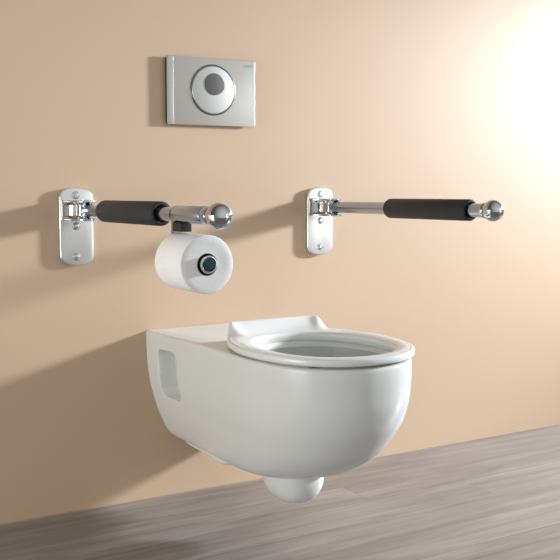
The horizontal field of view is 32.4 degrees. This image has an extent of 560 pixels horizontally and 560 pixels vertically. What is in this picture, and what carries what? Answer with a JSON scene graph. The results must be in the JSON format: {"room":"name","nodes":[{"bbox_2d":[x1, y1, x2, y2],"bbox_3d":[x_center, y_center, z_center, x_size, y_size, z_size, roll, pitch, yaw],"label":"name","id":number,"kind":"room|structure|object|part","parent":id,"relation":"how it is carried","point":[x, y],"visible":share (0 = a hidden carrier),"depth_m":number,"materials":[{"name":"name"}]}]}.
{"room":"accessible toilet room","nodes":[
{"label":"accessible toilet room","id":0,"kind":"room"},
{"bbox_2d":[0,0,559,523],"bbox_3d":[0.051,-0.827,2.561,5.800,2.700,0.100,-3,6,-31],"label":"wall","id":1,"kind":"structure","parent":0,"point":[356,100],"depth_m":2.50,"materials":[{"name":"beige paint"}]},
{"bbox_2d":[57,188,232,273],"bbox_3d":[-0.287,-0.094,1.934,0.080,0.181,0.736,-3,6,-31],"label":"grab bar","id":2,"kind":"object","parent":1,"relation":"attached to","point":[77,210],"visible":0.99,"depth_m":1.99,"materials":[{"name":"silver metal"}]},
{"bbox_3d":[-0.474,-0.124,2.241,0.080,0.181,0.013,-3,6,-31],"label":"mounting plate","id":3,"kind":"part","parent":2,"relation":"part of","materials":[{"name":"silver metal"}]},
{"bbox_2d":[155,233,232,293],"bbox_3d":[-0.155,-0.031,1.732,0.104,0.104,0.110,-3,6,-31],"label":"toilet roll","id":4,"kind":"object","parent":2,"relation":"hanging from","point":[177,257],"visible":0.94,"depth_m":1.69,"materials":[{"name":"white tissue paper"},{"name":"grey cardboard"}]},
{"bbox_2d":[165,55,254,126],"bbox_3d":[-0.170,-0.466,2.392,0.244,0.164,0.017,-3,6,-31],"label":"flush plate","id":5,"kind":"object","parent":1,"relation":"attached to","point":[198,91],"visible":1,"depth_m":2.38,"materials":[{"name":"silver metal"}]},
{"bbox_3d":[-0.173,-0.466,2.394,0.240,0.158,0.010,-3,6,-31],"label":"mounting frame","id":6,"kind":"part","parent":5,"relation":"part of","materials":[{"name":"silver metal"}]},
{"bbox_2d":[146,315,414,503],"bbox_3d":[0.007,0.289,2.160,0.356,0.399,0.720,-3,6,-31],"label":"toilet","id":7,"kind":"object","parent":1,"relation":"attached to","point":[294,403],"visible":1,"depth_m":1.97,"materials":[{"name":"white ceramic"}]},
{"bbox_3d":[0.087,0.127,2.013,0.356,0.048,0.412,-3,6,-31],"label":"seat","id":8,"kind":"part","parent":7,"relation":"part of","materials":[{"name":"white plastic"}]},
{"bbox_2d":[305,187,503,254],"bbox_3d":[0.280,-0.130,2.307,0.080,0.181,0.684,-3,6,-31],"label":"grab bar","id":9,"kind":"object","parent":1,"relation":"attached to","point":[321,207],"visible":1,"depth_m":2.35,"materials":[{"name":"silver metal"}]},
{"bbox_3d":[0.105,-0.158,2.592,0.080,0.181,0.013,-3,6,-31],"label":"mounting plate","id":10,"kind":"part","parent":9,"relation":"part of","materials":[{"name":"silver metal"}]},
{"bbox_2d":[0,424,559,559],"bbox_3d":[1.141,0.715,0.907,5.800,0.050,4.300,-3,6,-31],"label":"floor","id":11,"kind":"structure","parent":0,"point":[495,497],"depth_m":2.27,"materials":[{"name":"grey wood"}]}
]}

